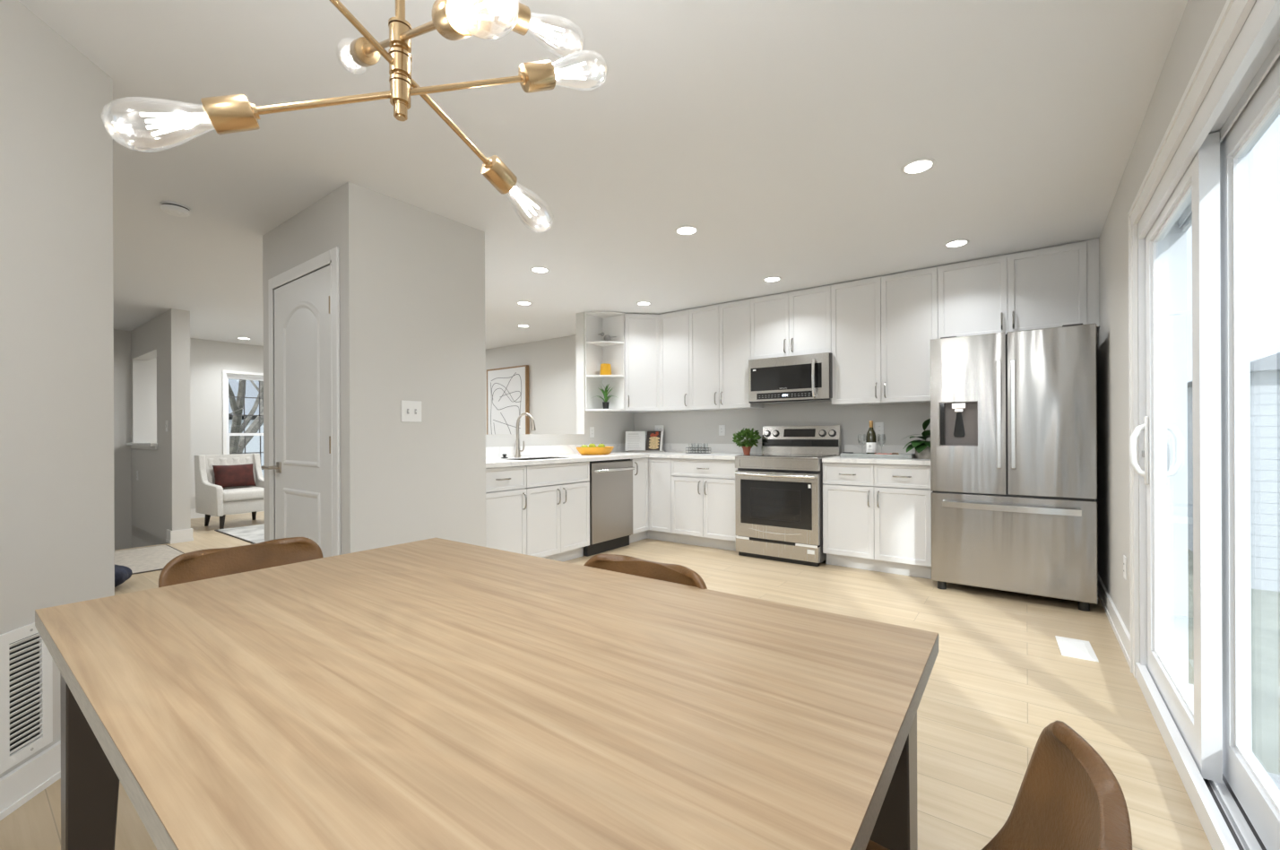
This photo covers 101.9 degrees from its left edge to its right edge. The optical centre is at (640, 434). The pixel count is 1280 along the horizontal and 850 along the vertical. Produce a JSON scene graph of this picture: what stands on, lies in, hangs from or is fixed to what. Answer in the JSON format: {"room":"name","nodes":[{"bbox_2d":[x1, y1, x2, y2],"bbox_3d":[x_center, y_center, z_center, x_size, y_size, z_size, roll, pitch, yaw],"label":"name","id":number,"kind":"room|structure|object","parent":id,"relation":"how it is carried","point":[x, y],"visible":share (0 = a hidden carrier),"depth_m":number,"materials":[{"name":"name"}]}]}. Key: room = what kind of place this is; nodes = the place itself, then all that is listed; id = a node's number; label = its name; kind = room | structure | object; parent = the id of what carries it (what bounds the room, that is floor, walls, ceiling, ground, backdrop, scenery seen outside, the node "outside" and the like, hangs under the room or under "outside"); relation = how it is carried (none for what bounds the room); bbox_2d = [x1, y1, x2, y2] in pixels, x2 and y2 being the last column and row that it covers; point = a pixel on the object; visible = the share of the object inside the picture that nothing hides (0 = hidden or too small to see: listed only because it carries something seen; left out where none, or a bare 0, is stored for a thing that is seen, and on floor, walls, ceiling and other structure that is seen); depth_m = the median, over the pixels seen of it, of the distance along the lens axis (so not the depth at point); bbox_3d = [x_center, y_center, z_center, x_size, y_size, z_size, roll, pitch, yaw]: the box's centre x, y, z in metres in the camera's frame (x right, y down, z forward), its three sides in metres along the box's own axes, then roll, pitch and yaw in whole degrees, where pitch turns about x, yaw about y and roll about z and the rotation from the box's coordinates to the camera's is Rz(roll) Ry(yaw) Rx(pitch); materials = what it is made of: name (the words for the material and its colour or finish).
{"room":"eat-in kitchen","nodes":[
{"label":"eat-in kitchen","id":0,"kind":"room"},
{"bbox_2d":[0,0,114,778],"bbox_3d":[-1.893,-0.103,1.269,0.120,2.440,1.320,0,0,-11],"label":"wall","id":1,"kind":"structure","parent":0,"point":[57,514],"depth_m":1.69,"materials":[{"name":"white paint"}]},
{"bbox_2d":[0,622,52,773],"bbox_3d":[-1.867,0.788,1.506,0.011,0.402,0.338,0,0,-11],"label":"air vent","id":2,"kind":"object","parent":1,"relation":"in","point":[26,662],"visible":0.97,"depth_m":1.59,"materials":[{"name":"white plastic"}]},
{"bbox_2d":[0,740,60,820],"bbox_3d":[-1.820,1.062,1.282,0.020,0.110,1.320,0,0,-11],"label":"baseboard","id":3,"kind":"structure","parent":1,"relation":"attached to","point":[20,785],"depth_m":1.59,"materials":[{"name":"white paint"}]},
{"bbox_2d":[130,308,190,547],"bbox_3d":[-5.591,0.573,6.027,1.930,3.760,0.150,0,0,37],"label":"wall","id":4,"kind":"structure","parent":0,"point":[161,492],"depth_m":5.60,"materials":[{"name":"white paint"}]},
{"bbox_2d":[126,442,157,449],"bbox_3d":[-5.857,0.135,6.099,1.280,0.070,0.070,0,0,37],"label":"trim","id":5,"kind":"structure","parent":4,"relation":"attached to","point":[141,445],"depth_m":5.97,"materials":[{"name":"white paint"}]},
{"bbox_2d":[165,527,193,544],"bbox_3d":[-4.869,1.065,5.491,0.173,0.130,0.188,0,0,37],"label":"baseboard","id":6,"kind":"structure","parent":4,"relation":"attached to","point":[184,535],"depth_m":5.43,"materials":[{"name":"white paint"}]},
{"bbox_2d":[113,328,263,550],"bbox_3d":[-6.265,0.576,6.821,0.100,3.760,6.860,0,0,37],"label":"wall","id":7,"kind":"structure","parent":0,"point":[208,358],"depth_m":7.02,"materials":[{"name":"white paint"}]},
{"bbox_2d":[190,508,264,518],"bbox_3d":[-5.270,1.067,8.058,0.023,0.130,3.458,0,0,37],"label":"baseboard","id":8,"kind":"structure","parent":7,"relation":"attached to","point":[194,514],"depth_m":7.05,"materials":[{"name":"white paint"}]},
{"bbox_2d":[222,370,263,469],"bbox_3d":[-5.543,-0.012,7.744,0.140,1.790,1.145,0,0,37],"label":"window","id":9,"kind":"structure","parent":7,"relation":"in","point":[234,375],"depth_m":7.39,"materials":[{"name":"white paint"}]},
{"bbox_2d":[262,181,486,554],"bbox_3d":[-1.754,-0.103,3.422,1.220,2.440,0.852,0,0,37],"label":"wall","id":10,"kind":"structure","parent":0,"point":[412,278],"depth_m":2.99,"materials":[{"name":"white paint"}]},
{"bbox_2d":[261,246,340,557],"bbox_3d":[-2.006,0.058,3.053,0.975,2.120,0.102,0,0,37],"label":"door","id":11,"kind":"structure","parent":10,"relation":"in","point":[304,467],"depth_m":3.02,"materials":[{"name":"white paint"}]},
{"bbox_2d":[401,400,421,422],"bbox_3d":[-1.310,-0.132,2.983,0.016,0.122,0.122,0,0,37],"label":"light switch","id":12,"kind":"object","parent":10,"relation":"attached to","point":[410,410],"visible":1,"depth_m":2.98,"materials":[{"name":"white plastic"}]},
{"bbox_2d":[485,311,633,446],"bbox_3d":[-0.990,-0.107,5.202,0.120,2.440,2.916,0,0,37],"label":"wall","id":13,"kind":"structure","parent":0,"point":[609,427],"depth_m":5.66,"materials":[{"name":"white paint"}]},
{"bbox_2d":[589,426,594,437],"bbox_3d":[-0.528,-0.026,5.715,0.008,0.115,0.072,0,0,37],"label":"wall outlet","id":14,"kind":"object","parent":13,"relation":"attached to","point":[592,428],"visible":1,"depth_m":5.71,"materials":[{"name":"white plastic"}]},
{"bbox_2d":[584,311,624,411],"bbox_3d":[-0.381,-0.791,5.652,0.322,1.070,0.288,0,0,37],"label":"corner shelf","id":15,"kind":"object","parent":13,"relation":"attached to","point":[598,350],"visible":0.98,"depth_m":5.71,"materials":[{"name":"white wood"}]},
{"bbox_2d":[591,383,618,408],"bbox_3d":[-0.377,-0.418,5.652,0.260,0.284,0.220,0,0,37],"label":"potted plant","id":16,"kind":"object","parent":15,"relation":"on","point":[605,403],"visible":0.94,"depth_m":5.67,"materials":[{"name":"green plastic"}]},
{"bbox_2d":[599,363,611,374],"bbox_3d":[-0.377,-0.707,5.695,0.127,0.132,0.126,0,0,37],"label":"ribbed vase","id":17,"kind":"object","parent":15,"relation":"on","point":[605,367],"visible":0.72,"depth_m":5.64,"materials":[{"name":"yellow ceramic"}]},
{"bbox_2d":[599,332,616,340],"bbox_3d":[-0.339,-1.064,5.726,0.251,0.117,0.097,0,0,-25],"label":"bird figurine","id":18,"kind":"object","parent":15,"relation":"on","point":[606,337],"visible":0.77,"depth_m":5.69,"materials":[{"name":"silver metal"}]},
{"bbox_2d":[485,442,761,458],"bbox_3d":[-0.262,0.155,4.662,1.688,0.100,2.910,0,0,37],"label":"backsplash","id":19,"kind":"structure","parent":13,"relation":"attached to","point":[491,452],"depth_m":5.40,"materials":[{"name":"stone"}]},
{"bbox_2d":[17,0,1187,349],"bbox_3d":[-2.652,-1.379,3.714,9.920,0.120,7.700,0,0,37],"label":"ceiling","id":20,"kind":"structure","parent":0,"point":[783,132],"depth_m":2.31,"materials":[{"name":"white paint"}]},
{"bbox_2d":[159,200,190,216],"bbox_3d":[-2.685,-1.296,3.000,0.136,0.046,0.136,0,0,37],"label":"smoke detector","id":21,"kind":"object","parent":20,"relation":"attached to","point":[172,208],"visible":1,"depth_m":2.97,"materials":[{"name":"white plastic"}]},
{"bbox_2d":[236,337,250,339],"bbox_3d":[-5.371,-1.304,7.036,0.156,0.006,0.156,0,0,37],"label":"recessed light","id":22,"kind":"object","parent":20,"relation":"in","point":[245,338],"visible":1,"depth_m":7.04,"materials":[{"name":"white plastic"}]},
{"bbox_2d":[100,0,607,233],"bbox_3d":[-0.391,-0.858,0.841,0.594,0.941,0.622,0,0,10],"label":"chandelier","id":23,"kind":"object","parent":20,"relation":"hanging from","point":[454,20],"visible":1,"depth_m":0.83,"materials":[{"name":"gold metal"}]},
{"bbox_2d":[200,93,260,134],"bbox_3d":[-0.588,-0.461,0.747,0.067,0.060,0.045,0,0,-25],"label":"socket","id":24,"kind":"object","parent":23,"relation":"attached to","point":[234,113],"depth_m":0.73,"materials":[{"name":"gold metal"}]},
{"bbox_2d":[349,36,380,67],"bbox_3d":[-0.543,-0.754,1.023,0.045,0.062,0.068,0,0,-40],"label":"socket","id":25,"kind":"object","parent":23,"relation":"attached to","point":[359,53],"depth_m":1.00,"materials":[{"name":"gold metal"}]},
{"bbox_2d":[431,0,480,40],"bbox_3d":[-0.234,-0.529,0.657,0.045,0.062,0.068,0,0,-40],"label":"socket","id":26,"kind":"object","parent":23,"relation":"attached to","point":[445,21],"depth_m":0.64,"materials":[{"name":"gold metal"}]},
{"bbox_2d":[480,155,517,194],"bbox_3d":[-0.274,-0.503,1.006,0.046,0.061,0.067,0,0,37],"label":"socket","id":27,"kind":"object","parent":23,"relation":"attached to","point":[493,168],"depth_m":0.99,"materials":[{"name":"gold metal"}]},
{"bbox_2d":[492,0,530,35],"bbox_3d":[-0.236,-0.767,0.948,0.061,0.046,0.045,0,0,-35],"label":"socket","id":28,"kind":"object","parent":23,"relation":"attached to","point":[503,10],"depth_m":0.94,"materials":[{"name":"gold metal"}]},
{"bbox_2d":[518,60,556,93],"bbox_3d":[-0.187,-0.650,0.943,0.067,0.061,0.045,0,0,-27],"label":"socket","id":29,"kind":"object","parent":23,"relation":"attached to","point":[536,76],"depth_m":0.93,"materials":[{"name":"gold metal"}]},
{"bbox_2d":[517,324,529,327],"bbox_3d":[-1.417,-1.321,6.311,0.156,0.006,0.156,0,0,37],"label":"recessed light","id":30,"kind":"object","parent":20,"relation":"in","point":[520,325],"visible":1,"depth_m":6.31,"materials":[{"name":"white plastic"}]},
{"bbox_2d":[516,301,532,304],"bbox_3d":[-1.165,-1.322,5.226,0.156,0.006,0.156,0,0,37],"label":"recessed light","id":31,"kind":"object","parent":20,"relation":"in","point":[517,302],"visible":1,"depth_m":5.22,"materials":[{"name":"white plastic"}]},
{"bbox_2d":[529,266,549,273],"bbox_3d":[-0.805,-1.324,4.175,0.156,0.006,0.156,0,0,37],"label":"recessed light","id":32,"kind":"object","parent":20,"relation":"in","point":[537,269],"visible":1,"depth_m":4.16,"materials":[{"name":"white plastic"}]},
{"bbox_2d":[636,301,651,305],"bbox_3d":[0.038,-1.327,5.258,0.156,0.006,0.156,0,0,37],"label":"recessed light","id":33,"kind":"object","parent":20,"relation":"in","point":[642,303],"visible":1,"depth_m":5.25,"materials":[{"name":"white plastic"}]},
{"bbox_2d":[674,225,698,234],"bbox_3d":[0.304,-1.329,3.382,0.156,0.006,0.156,0,0,37],"label":"recessed light","id":34,"kind":"object","parent":20,"relation":"in","point":[682,229],"visible":1,"depth_m":3.37,"materials":[{"name":"white plastic"}]},
{"bbox_2d":[762,276,781,282],"bbox_3d":[1.135,-1.332,4.456,0.156,0.006,0.156,0,0,37],"label":"recessed light","id":35,"kind":"object","parent":20,"relation":"in","point":[771,279],"visible":1,"depth_m":4.45,"materials":[{"name":"white plastic"}]},
{"bbox_2d":[900,157,935,174],"bbox_3d":[1.385,-1.333,2.584,0.156,0.006,0.156,0,0,37],"label":"recessed light","id":36,"kind":"object","parent":20,"relation":"in","point":[918,166],"visible":1,"depth_m":2.58,"materials":[{"name":"white plastic"}]},
{"bbox_2d":[943,239,969,247],"bbox_3d":[2.216,-1.337,3.634,0.156,0.006,0.156,0,0,37],"label":"recessed light","id":37,"kind":"object","parent":20,"relation":"in","point":[955,243],"visible":1,"depth_m":3.63,"materials":[{"name":"white plastic"}]},
{"bbox_2d":[0,510,1212,849],"bbox_3d":[-2.684,1.181,3.710,9.555,0.120,7.340,0,0,37],"label":"floor","id":38,"kind":"structure","parent":0,"point":[999,675],"depth_m":2.19,"materials":[{"name":"brown wood"}]},
{"bbox_2d":[114,564,132,587],"bbox_3d":[-4.000,1.040,3.698,0.558,0.168,0.553,0,0,37],"label":"floor cushion","id":39,"kind":"object","parent":38,"relation":"on","point":[122,573],"visible":0.15,"depth_m":3.77,"materials":[{"name":"blue fabric"}]},
{"bbox_2d":[114,544,183,574],"bbox_3d":[-4.801,1.125,4.262,1.260,0.009,1.620,0,0,37],"label":"rug","id":40,"kind":"object","parent":38,"relation":"on","point":[144,559],"visible":0.38,"depth_m":4.71,"materials":[{"name":"grey carpet"}]},
{"bbox_2d":[194,453,264,528],"bbox_3d":[-5.077,0.694,6.548,0.679,0.882,0.660,0,0,32],"label":"armchair","id":41,"kind":"object","parent":38,"relation":"on","point":[211,498],"visible":0.59,"depth_m":6.39,"materials":[{"name":"fabric"}]},
{"bbox_2d":[212,463,255,487],"bbox_3d":[-5.172,0.527,6.622,0.160,0.291,0.440,0,0,32],"label":"throw pillow","id":42,"kind":"object","parent":41,"relation":"on","point":[225,476],"visible":0.98,"depth_m":6.57,"materials":[{"name":"red fabric"}]},
{"bbox_2d":[223,486,263,501],"bbox_3d":[-4.998,0.743,6.500,0.495,0.115,0.550,0,0,32],"label":"seat cushion","id":43,"kind":"object","parent":41,"relation":"on","point":[230,494],"depth_m":6.37,"materials":[{"name":"fabric"}]},
{"bbox_2d":[214,523,264,544],"bbox_3d":[-3.463,1.119,6.395,2.130,0.010,2.310,0,0,37],"label":"area rug","id":44,"kind":"object","parent":38,"relation":"on","point":[255,533],"visible":0.24,"depth_m":5.90,"materials":[{"name":"grey carpet"}]},
{"bbox_2d":[158,536,323,587],"bbox_3d":[-1.014,0.723,1.437,0.514,0.785,0.440,0,0,37],"label":"dining chair","id":45,"kind":"object","parent":38,"relation":"on","point":[208,563],"visible":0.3,"depth_m":1.56,"materials":[{"name":"leather"}]},
{"bbox_2d":[34,537,938,849],"bbox_3d":[-0.360,0.736,1.007,1.546,0.750,0.955,0,0,37],"label":"dining table","id":46,"kind":"object","parent":38,"relation":"on","point":[433,693],"visible":0.99,"depth_m":0.70,"materials":[{"name":"brown wood"}]},
{"bbox_2d":[485,465,527,554],"bbox_3d":[-1.325,0.681,4.030,0.687,0.868,0.617,0,0,37],"label":"base cabinet","id":47,"kind":"object","parent":38,"relation":"on","point":[505,492],"visible":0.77,"depth_m":3.94,"materials":[{"name":"white paint"}]},
{"bbox_2d":[524,461,589,562],"bbox_3d":[-0.918,0.681,4.576,0.687,0.864,0.736,0,0,37],"label":"base cabinet","id":48,"kind":"object","parent":38,"relation":"on","point":[557,495],"visible":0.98,"depth_m":4.38,"materials":[{"name":"white paint"}]},
{"bbox_2d":[579,458,634,556],"bbox_3d":[-0.486,0.678,5.110,0.684,0.866,0.624,0,0,37],"label":"dishwasher","id":49,"kind":"object","parent":38,"relation":"on","point":[610,480],"visible":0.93,"depth_m":4.90,"materials":[{"name":"silver metal"}]},
{"bbox_2d":[583,553,707,588],"bbox_3d":[-0.115,0.719,1.165,0.440,0.785,0.514,0,0,37],"label":"dining chair","id":50,"kind":"object","parent":38,"relation":"on","point":[674,573],"visible":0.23,"depth_m":1.36,"materials":[{"name":"leather"}]},
{"bbox_2d":[629,457,675,543],"bbox_3d":[0.041,0.675,5.681,0.947,0.868,0.910,0,0,37],"label":"base cabinet","id":51,"kind":"object","parent":38,"relation":"on","point":[652,476],"visible":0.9,"depth_m":5.34,"materials":[{"name":"white paint"}]},
{"bbox_2d":[485,442,761,467],"bbox_3d":[-0.260,0.173,4.661,1.692,0.135,2.910,0,0,37],"label":"countertop","id":52,"kind":"structure","parent":51,"relation":"on","point":[493,454],"depth_m":5.12,"materials":[{"name":"stone"}]},
{"bbox_2d":[514,412,536,457],"bbox_3d":[-1.033,0.005,4.702,0.226,0.407,0.109,0,0,37],"label":"faucet","id":53,"kind":"object","parent":52,"relation":"on","point":[517,441],"visible":0.98,"depth_m":4.72,"materials":[{"name":"silver metal"}]},
{"bbox_2d":[503,457,579,466],"bbox_3d":[-0.897,0.316,4.571,0.378,0.203,0.658,0,0,37],"label":"sink","id":54,"kind":"object","parent":52,"relation":"in","point":[537,457],"visible":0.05,"depth_m":4.76,"materials":[{"name":"silver metal"}]},
{"bbox_2d":[576,446,614,455],"bbox_3d":[-0.459,0.167,5.328,0.304,0.078,0.476,0,0,37],"label":"fruit bowl","id":55,"kind":"object","parent":52,"relation":"on","point":[584,451],"visible":0.93,"depth_m":5.18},
{"bbox_2d":[624,431,665,451],"bbox_3d":[0.055,0.082,6.031,0.462,0.244,0.110,0,0,10],"label":"cookbook","id":56,"kind":"object","parent":52,"relation":"on","point":[635,441],"visible":1,"depth_m":6.02,"materials":[{"name":"white paper"}]},
{"bbox_2d":[686,447,710,453],"bbox_3d":[0.620,0.168,5.522,0.240,0.062,0.124,0,0,37],"label":"wire basket","id":57,"kind":"object","parent":52,"relation":"on","point":[697,450],"visible":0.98,"depth_m":5.46,"materials":[{"name":"black metal"}]},
{"bbox_2d":[732,427,761,454],"bbox_3d":[1.067,0.064,5.191,0.267,0.271,0.302,0,0,-13],"label":"potted plant","id":58,"kind":"object","parent":52,"relation":"on","point":[747,445],"visible":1,"depth_m":5.16,"materials":[{"name":"green plant"}]},
{"bbox_2d":[671,458,738,551],"bbox_3d":[0.791,0.672,5.271,0.740,0.868,0.672,0,0,37],"label":"base cabinet","id":59,"kind":"object","parent":38,"relation":"on","point":[703,490],"visible":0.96,"depth_m":5.04,"materials":[{"name":"white paint"}]},
{"bbox_2d":[735,424,841,566],"bbox_3d":[1.355,0.511,4.762,0.756,1.185,0.744,0,0,37],"label":"range","id":60,"kind":"object","parent":38,"relation":"on","point":[779,488],"visible":1,"depth_m":4.55,"materials":[{"name":"grey metal"}]},
{"bbox_2d":[735,453,839,458],"bbox_3d":[1.351,0.198,4.759,0.756,0.020,0.612,0,0,37],"label":"cooktop","id":61,"kind":"object","parent":60,"relation":"in","point":[755,455],"depth_m":4.63,"materials":[{"name":"black glass"}]},
{"bbox_2d":[822,462,932,579],"bbox_3d":[2.031,0.666,4.348,0.803,0.868,0.672,0,0,37],"label":"base cabinet","id":62,"kind":"object","parent":38,"relation":"on","point":[877,516],"visible":0.96,"depth_m":4.09,"materials":[{"name":"white paint"}]},
{"bbox_2d":[821,444,930,465],"bbox_3d":[2.038,0.163,4.351,0.804,0.135,0.663,0,0,37],"label":"countertop","id":63,"kind":"structure","parent":62,"relation":"on","point":[855,448],"depth_m":4.25,"materials":[{"name":"stone"}]},
{"bbox_2d":[839,452,915,458],"bbox_3d":[2.013,0.178,4.386,0.550,0.034,0.270,0,0,37],"label":"serving tray","id":64,"kind":"object","parent":63,"relation":"on","point":[843,454],"visible":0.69,"depth_m":4.28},
{"bbox_2d":[865,420,876,453],"bbox_3d":[1.960,0.033,4.400,0.080,0.300,0.080,0,0,37],"label":"wine bottle","id":65,"kind":"object","parent":64,"relation":"on","point":[870,437],"visible":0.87,"depth_m":4.37,"materials":[{"name":"green glass"}]},
{"bbox_2d":[878,452,899,454],"bbox_3d":[2.038,0.166,4.287,0.190,0.033,0.100,0,0,37],"label":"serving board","id":66,"kind":"object","parent":64,"relation":"on","point":[878,453],"visible":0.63,"depth_m":4.26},
{"bbox_2d":[902,418,930,458],"bbox_3d":[2.258,0.031,4.176,0.258,0.326,0.257,0,0,6],"label":"potted plant","id":67,"kind":"object","parent":63,"relation":"on","point":[921,447],"visible":0.77,"depth_m":4.15,"materials":[{"name":"green plant"}]},
{"bbox_2d":[865,719,1132,849],"bbox_3d":[0.223,0.717,0.607,0.514,0.785,0.440,0,0,41],"label":"dining chair","id":68,"kind":"object","parent":38,"relation":"on","point":[1068,797],"visible":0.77,"depth_m":0.56,"materials":[{"name":"leather"}]},
{"bbox_2d":[930,323,1097,611],"bbox_3d":[2.638,0.204,3.713,0.892,1.787,0.854,0,0,37],"label":"refrigerator","id":69,"kind":"object","parent":38,"relation":"on","point":[1014,418],"visible":1,"depth_m":3.39,"materials":[{"name":"grey metal"}]},
{"bbox_2d":[1055,635,1098,662],"bbox_3d":[2.237,1.096,2.664,0.140,0.005,0.290,0,0,34],"label":"floor vent","id":70,"kind":"object","parent":38,"relation":"in","point":[1070,647],"visible":1,"depth_m":2.65,"materials":[{"name":"white plastic"}]},
{"bbox_2d":[485,274,1095,500],"bbox_3d":[-0.445,-0.109,6.688,9.800,2.440,0.120,0,0,37],"label":"wall","id":71,"kind":"structure","parent":0,"point":[551,362],"depth_m":5.86,"materials":[{"name":"white paint"}]},
{"bbox_2d":[486,364,529,434],"bbox_3d":[-1.969,-0.402,7.707,0.900,1.180,0.060,0,0,37],"label":"framed picture","id":72,"kind":"object","parent":71,"relation":"attached to","point":[507,388],"visible":0.85,"depth_m":7.66,"materials":[{"name":"white paper"}]},
{"bbox_2d":[613,312,667,413],"bbox_3d":[-0.010,-0.794,5.910,0.602,1.068,0.595,0,0,37],"label":"upper cabinet","id":73,"kind":"object","parent":71,"relation":"attached to","point":[642,331],"visible":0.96,"depth_m":5.69,"materials":[{"name":"white paint"}]},
{"bbox_2d":[655,424,663,431],"bbox_3d":[0.224,-0.049,6.110,0.122,0.115,0.008,0,0,37],"label":"wall outlet","id":74,"kind":"object","parent":71,"relation":"attached to","point":[660,428],"visible":0.48,"depth_m":6.11,"materials":[{"name":"white plastic"}]},
{"bbox_2d":[658,309,700,411],"bbox_3d":[0.452,-0.796,5.712,0.379,1.068,0.362,0,0,37],"label":"upper cabinet","id":75,"kind":"object","parent":71,"relation":"attached to","point":[674,326],"visible":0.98,"depth_m":5.60,"materials":[{"name":"white paint"}]},
{"bbox_2d":[718,424,725,435],"bbox_3d":[0.885,-0.045,5.618,0.072,0.115,0.008,0,0,37],"label":"wall outlet","id":76,"kind":"object","parent":71,"relation":"attached to","point":[722,428],"visible":1,"depth_m":5.61,"materials":[{"name":"white plastic"}]},
{"bbox_2d":[689,298,763,410],"bbox_3d":[0.884,-0.798,5.390,0.696,1.068,0.362,0,0,37],"label":"upper cabinet","id":77,"kind":"object","parent":71,"relation":"attached to","point":[719,333],"visible":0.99,"depth_m":5.26,"materials":[{"name":"white paint"}]},
{"bbox_2d":[750,284,831,359],"bbox_3d":[1.472,-1.029,4.952,0.768,0.610,0.362,0,0,37],"label":"upper cabinet","id":78,"kind":"object","parent":71,"relation":"attached to","point":[794,323],"visible":0.94,"depth_m":4.82,"materials":[{"name":"white paint"}]},
{"bbox_2d":[748,352,832,404],"bbox_3d":[1.454,-0.512,4.907,0.769,0.415,0.462,0,0,37],"label":"microwave","id":79,"kind":"object","parent":78,"relation":"attached to","point":[807,377],"visible":1,"depth_m":4.76,"materials":[{"name":"grey metal"}]},
{"bbox_2d":[874,422,883,434],"bbox_3d":[2.155,-0.053,4.673,0.072,0.115,0.008,0,0,37],"label":"wall outlet","id":80,"kind":"object","parent":71,"relation":"attached to","point":[878,426],"visible":0.94,"depth_m":4.67,"materials":[{"name":"white plastic"}]},
{"bbox_2d":[877,424,881,432],"bbox_3d":[2.154,-0.053,4.671,0.034,0.068,0.002,0,0,37],"label":"receptacle","id":81,"kind":"object","parent":80,"relation":"attached to","point":[878,426],"depth_m":4.67,"materials":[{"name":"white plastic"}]},
{"bbox_2d":[844,444,915,453],"bbox_3d":[2.232,0.144,4.607,0.798,0.100,0.020,0,0,37],"label":"backsplash","id":82,"kind":"structure","parent":71,"relation":"attached to","point":[855,448],"depth_m":4.64,"materials":[{"name":"stone"}]},
{"bbox_2d":[830,266,937,405],"bbox_3d":[2.114,-0.803,4.475,0.825,1.068,0.362,0,0,37],"label":"upper cabinet","id":83,"kind":"object","parent":71,"relation":"attached to","point":[883,328],"visible":0.98,"depth_m":4.35,"materials":[{"name":"white paint"}]},
{"bbox_2d":[937,238,1099,338],"bbox_3d":[2.831,-1.039,3.940,0.963,0.602,0.362,0,0,37],"label":"upper cabinet","id":84,"kind":"object","parent":71,"relation":"attached to","point":[1046,287],"visible":0.91,"depth_m":3.80,"materials":[{"name":"white paint"}]},
{"bbox_2d":[1095,0,1256,634],"bbox_3d":[1.202,-0.116,0.812,0.150,2.440,7.340,0,0,37],"label":"wall","id":85,"kind":"structure","parent":0,"point":[1199,18],"depth_m":2.73,"materials":[{"name":"white paint"}]},
{"bbox_2d":[1097,571,1130,667],"bbox_3d":[2.799,1.039,3.087,0.022,0.115,1.698,0,0,37],"label":"baseboard","id":86,"kind":"structure","parent":85,"relation":"attached to","point":[1121,633],"depth_m":2.86,"materials":[{"name":"white paint"}]},
{"bbox_2d":[1123,554,1126,579],"bbox_3d":[2.474,0.678,2.649,0.008,0.115,0.072,0,0,37],"label":"wall outlet","id":87,"kind":"object","parent":85,"relation":"attached to","point":[1124,556],"visible":1,"depth_m":2.64,"materials":[{"name":"white plastic"}]},
{"bbox_2d":[1127,0,1279,849],"bbox_3d":[1.752,0.038,1.550,0.230,2.127,2.004,0,0,37],"label":"door","id":88,"kind":"structure","parent":85,"relation":"in","point":[1204,725],"depth_m":1.58,"materials":[{"name":"white paint"}]},
{"label":"outside","id":89,"kind":"structure","parent":0,"visible":0},
{"bbox_2d":[1266,771,1279,789],"bbox_3d":[2.312,1.204,-0.916,3.605,0.030,4.285,0,0,37],"label":"floor","id":90,"kind":"structure","parent":89,"point":[1275,777],"depth_m":1.79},
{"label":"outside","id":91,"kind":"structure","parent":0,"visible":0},
{"bbox_2d":[1187,548,1279,774],"bbox_3d":[4.489,2.639,6.016,80.000,0.100,75.000,0,0,37],"label":"ground","id":92,"kind":"structure","parent":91,"point":[1265,603],"depth_m":5.67,"materials":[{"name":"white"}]},
{"bbox_2d":[228,379,263,454],"bbox_3d":[-7.895,-0.181,10.278,2.678,5.811,4.635,0,0,-15],"label":"tree","id":93,"kind":"object","parent":92,"relation":"on","point":[237,443],"visible":0.05,"depth_m":9.93,"materials":[{"name":"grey plant"}]},
{"bbox_2d":[228,378,263,475],"bbox_3d":[-18.879,0.111,21.531,8.600,5.160,6.600,0,0,37],"label":"sky","id":94,"kind":"structure","parent":92,"relation":"on","point":[254,445],"depth_m":20.35,"materials":[{"name":"grey"}]},
{"bbox_2d":[1187,352,1279,591],"bbox_3d":[14.228,0.021,8.732,7.200,5.052,5.600,0,0,37],"label":"neighbor house","id":95,"kind":"structure","parent":92,"relation":"on","point":[1265,372],"depth_m":8.55,"materials":[{"name":"grey"}]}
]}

